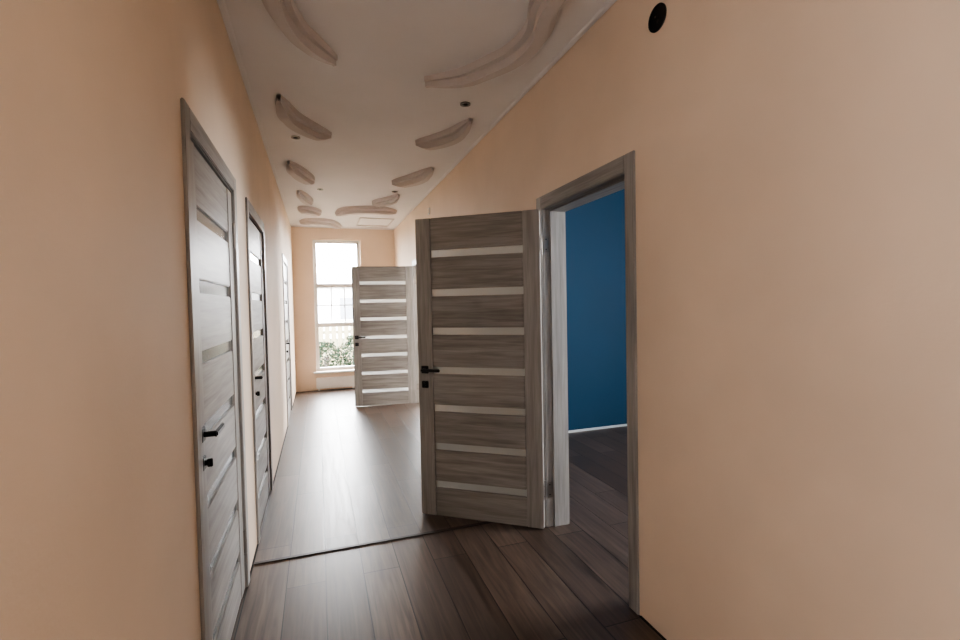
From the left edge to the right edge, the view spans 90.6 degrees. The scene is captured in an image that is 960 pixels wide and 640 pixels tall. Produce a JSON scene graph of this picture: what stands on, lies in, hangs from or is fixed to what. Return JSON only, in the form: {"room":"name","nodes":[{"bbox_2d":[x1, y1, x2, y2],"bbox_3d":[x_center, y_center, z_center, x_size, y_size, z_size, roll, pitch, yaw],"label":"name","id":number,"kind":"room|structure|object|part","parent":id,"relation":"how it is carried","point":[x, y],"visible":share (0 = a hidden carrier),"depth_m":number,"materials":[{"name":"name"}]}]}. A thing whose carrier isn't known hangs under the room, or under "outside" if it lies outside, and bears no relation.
{"room":"hallway","nodes":[
{"label":"hallway","id":0,"kind":"room"},
{"bbox_2d":[0,0,295,639],"bbox_3d":[-1.393,-0.043,2.641,0.150,2.832,11.500,-2,2,-19],"label":"wall","id":1,"kind":"structure","parent":0,"point":[98,519],"depth_m":0.93,"materials":[{"name":"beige paint"}]},
{"bbox_2d":[180,98,249,639],"bbox_3d":[-1.118,0.339,1.983,0.100,2.097,1.004,-2,2,-19],"label":"door frame","id":2,"kind":"structure","parent":1,"relation":"attached to","point":[190,125],"depth_m":1.56,"materials":[{"name":"grey wood"}]},
{"bbox_2d":[191,141,246,639],"bbox_3d":[-1.080,0.377,2.004,0.092,2.004,0.868,-2,2,-19],"label":"door","id":3,"kind":"structure","parent":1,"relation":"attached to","point":[214,229],"depth_m":1.96,"materials":[{"name":"grey wood"}]},
{"bbox_3d":[-0.952,0.443,1.696,0.052,0.150,0.151,-2,2,-19],"label":"handle","id":4,"kind":"part","parent":3,"relation":"part of","materials":[{"name":"black metal"}]},
{"bbox_2d":[245,197,272,543],"bbox_3d":[-1.568,0.306,3.298,0.100,2.097,0.964,-2,2,-19],"label":"door frame","id":5,"kind":"structure","parent":1,"relation":"attached to","point":[249,209],"depth_m":2.90,"materials":[{"name":"grey wood"}]},
{"bbox_2d":[249,219,271,525],"bbox_3d":[-1.529,0.344,3.319,0.092,2.004,0.828,-2,2,-19],"label":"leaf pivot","id":6,"kind":"object","parent":1,"relation":"attached to","point":[257,257],"visible":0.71,"depth_m":3.35,"materials":[{"name":"grey wood"}]},
{"bbox_3d":[-1.407,0.410,3.030,0.052,0.150,0.151,-2,2,-19],"label":"handle","id":7,"kind":"part","parent":6,"relation":"part of","materials":[{"name":"black metal"}]},
{"bbox_2d":[283,263,291,415],"bbox_3d":[-2.525,0.272,6.232,0.092,2.004,0.868,-2,2,-19],"label":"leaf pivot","id":8,"kind":"object","parent":1,"relation":"attached to","point":[285,267],"visible":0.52,"depth_m":6.39,"materials":[{"name":"grey wood"}]},
{"bbox_2d":[282,253,292,425],"bbox_3d":[-2.564,0.234,6.212,0.100,2.097,1.004,-2,2,-19],"label":"door frame","id":9,"kind":"structure","parent":1,"relation":"attached to","point":[284,259],"depth_m":5.81,"materials":[{"name":"grey wood"}]},
{"bbox_2d":[291,227,394,391],"bbox_3d":[-0.610,-0.265,9.140,5.840,2.832,0.300,-2,2,-19],"label":"wall","id":10,"kind":"structure","parent":0,"point":[376,246],"depth_m":8.20,"materials":[{"name":"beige paint"}]},
{"bbox_2d":[314,370,353,373],"bbox_3d":[-2.465,0.904,8.387,0.895,0.028,0.160,-2,2,-19],"label":"window sill","id":11,"kind":"structure","parent":10,"relation":"attached to","point":[340,371],"depth_m":8.28,"materials":[{"name":"white plastic"}]},
{"bbox_2d":[313,240,361,370],"bbox_3d":[-2.527,-0.261,8.464,0.793,2.293,0.070,-2,2,-19],"label":"window","id":12,"kind":"structure","parent":10,"relation":"in","point":[317,325],"depth_m":8.38,"materials":[{"name":"white plastic"}]},
{"bbox_2d":[356,217,393,226],"bbox_3d":[-1.735,-1.609,7.824,0.540,0.016,0.700,-2,2,-19],"label":"ceiling hatch","id":13,"kind":"object","parent":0,"point":[360,217],"depth_m":7.71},
{"bbox_2d":[224,0,608,228],"bbox_3d":[1.268,-1.641,3.511,5.840,0.200,12.100,-2,2,-19],"label":"ceiling","id":14,"kind":"structure","parent":0,"point":[375,102],"depth_m":2.98,"materials":[{"name":"paint"}]},
{"bbox_2d":[262,0,565,228],"bbox_3d":[-1.020,-1.475,4.290,1.429,0.098,8.172,-2,2,-19],"label":"relief","id":15,"kind":"object","parent":14,"relation":"attached to","point":[541,18],"visible":1,"depth_m":2.79,"materials":[{"name":"paint"}]},
{"bbox_2d":[460,102,469,106],"bbox_3d":[-0.102,-1.502,3.311,0.072,0.011,0.072,-2,2,-19],"label":"recessed light","id":16,"kind":"object","parent":14,"relation":"in","point":[463,104],"visible":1,"depth_m":3.30,"materials":[{"name":"metal"}]},
{"bbox_2d":[231,388,662,639],"bbox_3d":[1.328,1.389,3.607,5.840,0.200,12.100,-2,2,-19],"label":"floor","id":17,"kind":"structure","parent":0,"point":[347,474],"depth_m":2.74,"materials":[{"name":"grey wood"}]},
{"bbox_2d":[316,375,354,390],"bbox_3d":[-2.514,1.103,8.307,0.660,0.227,0.080,-2,2,-19],"label":"radiator","id":18,"kind":"object","parent":17,"relation":"on","point":[341,381],"visible":0.93,"depth_m":8.26,"materials":[{"name":"beige metal"}]},
{"bbox_2d":[254,521,494,564],"bbox_3d":[-0.454,1.342,2.939,1.716,0.007,0.025,-2,2,-19],"label":"trim","id":19,"kind":"structure","parent":17,"relation":"on","point":[486,522],"depth_m":2.86,"materials":[{"name":"grey metal"}]},
{"bbox_2d":[565,189,626,430],"bbox_3d":[1.557,-0.192,5.475,3.510,2.832,0.120,-2,2,-19],"label":"wall","id":20,"kind":"structure","parent":0,"point":[595,230],"depth_m":5.33,"materials":[{"name":"paint"}]},
{"bbox_2d":[568,424,626,432],"bbox_3d":[1.612,1.213,5.458,3.498,0.022,0.012,-2,2,-19],"label":"baseboard","id":21,"kind":"structure","parent":20,"relation":"attached to","point":[620,425],"depth_m":5.35,"materials":[{"name":"white wood"}]},
{"bbox_2d":[394,0,959,639],"bbox_3d":[0.390,-0.098,3.249,0.140,2.832,11.500,-2,2,-19],"label":"wall","id":22,"kind":"structure","parent":0,"point":[797,162],"depth_m":1.47,"materials":[{"name":"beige paint"}]},
{"bbox_2d":[351,266,415,406],"bbox_3d":[-1.383,0.229,6.882,0.878,2.004,0.144,-2,2,-12],"label":"door","id":23,"kind":"structure","parent":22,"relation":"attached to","point":[384,372],"depth_m":6.87,"materials":[{"name":"grey wood"}]},
{"bbox_3d":[-1.726,0.283,6.812,0.176,0.190,0.144,-2,2,-12],"label":"handle","id":24,"kind":"part","parent":23,"relation":"part of","materials":[{"name":"black metal"}]},
{"bbox_2d":[412,259,418,402],"bbox_3d":[-0.746,0.185,6.605,0.164,2.097,1.014,-2,2,-19],"label":"door frame","id":25,"kind":"structure","parent":22,"relation":"attached to","point":[415,285],"depth_m":7.00,"materials":[{"name":"grey wood"}]},
{"bbox_2d":[217,0,616,229],"bbox_3d":[-0.528,-1.479,2.901,1.740,0.014,11.500,-2,2,-19],"label":"crown molding","id":26,"kind":"structure","parent":22,"relation":"attached to","point":[221,3],"depth_m":3.01,"materials":[{"name":"paint"}]},
{"bbox_2d":[250,392,666,639],"bbox_3d":[-0.471,1.342,2.991,1.740,0.004,11.500,-2,2,-19],"label":"trim","id":27,"kind":"structure","parent":22,"relation":"attached to","point":[641,617],"depth_m":2.71,"materials":[{"name":"wood"}]},
{"bbox_2d":[415,209,546,528],"bbox_3d":[-0.006,0.320,3.109,0.856,2.004,0.144,-1,2,18],"label":"door","id":28,"kind":"structure","parent":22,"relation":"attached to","point":[478,276],"depth_m":3.09,"materials":[{"name":"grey wood"}]},
{"bbox_3d":[-0.328,0.368,3.216,0.176,0.190,0.144,-1,2,18],"label":"handle","id":29,"kind":"part","parent":28,"relation":"part of","materials":[{"name":"black metal"}]},
{"bbox_2d":[544,236,552,497],"bbox_3d":[0.433,0.304,3.011,0.036,1.660,0.003,-2,2,-19],"label":"hinges","id":30,"kind":"object","parent":22,"relation":"attached to","point":[546,238],"visible":1,"depth_m":3.03,"materials":[{"name":"metal"}]},
{"bbox_2d":[536,150,639,614],"bbox_3d":[0.620,0.283,2.625,0.174,2.097,0.991,-2,2,-19],"label":"door frame","id":31,"kind":"structure","parent":22,"relation":"attached to","point":[553,216],"depth_m":2.98,"materials":[{"name":"grey wood"}]},
{"bbox_2d":[648,2,666,32],"bbox_3d":[0.724,-1.234,1.940,0.006,0.106,0.106,-2,2,-19],"label":"air vent","id":32,"kind":"object","parent":22,"relation":"in","point":[657,17],"visible":1,"depth_m":1.94,"materials":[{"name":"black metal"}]},
{"label":"outside","id":33,"kind":"structure","parent":0,"visible":0},
{"bbox_2d":[323,338,350,363],"bbox_3d":[-11.120,1.019,32.699,60.000,0.200,50.990,-2,2,-19],"label":"ground","id":34,"kind":"structure","parent":33,"point":[336,338],"depth_m":22.73,"materials":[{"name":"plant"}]},
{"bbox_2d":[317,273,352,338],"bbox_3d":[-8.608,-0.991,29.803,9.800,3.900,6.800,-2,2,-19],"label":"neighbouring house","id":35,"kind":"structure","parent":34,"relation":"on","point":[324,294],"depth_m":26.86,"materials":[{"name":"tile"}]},
{"bbox_2d":[319,341,350,366],"bbox_3d":[-3.271,0.977,10.101,1.029,1.059,1.003,-2,2,-19],"label":"bush","id":36,"kind":"object","parent":34,"relation":"on","point":[328,346],"visible":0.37,"depth_m":10.06,"materials":[{"name":"green plant"}]},
{"bbox_2d":[319,322,353,366],"bbox_3d":[-3.437,0.724,12.622,9.600,1.350,0.070,-2,2,-19],"label":"fence","id":37,"kind":"object","parent":34,"relation":"on","point":[346,331],"visible":0.06,"depth_m":12.46,"materials":[{"name":"paint"}]},
{"bbox_2d":[333,335,353,366],"bbox_3d":[-2.755,0.896,10.494,0.999,1.154,1.039,-2,2,-19],"label":"bush","id":38,"kind":"object","parent":34,"relation":"on","point":[350,337],"visible":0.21,"depth_m":10.34,"materials":[{"name":"green plant"}]}
]}

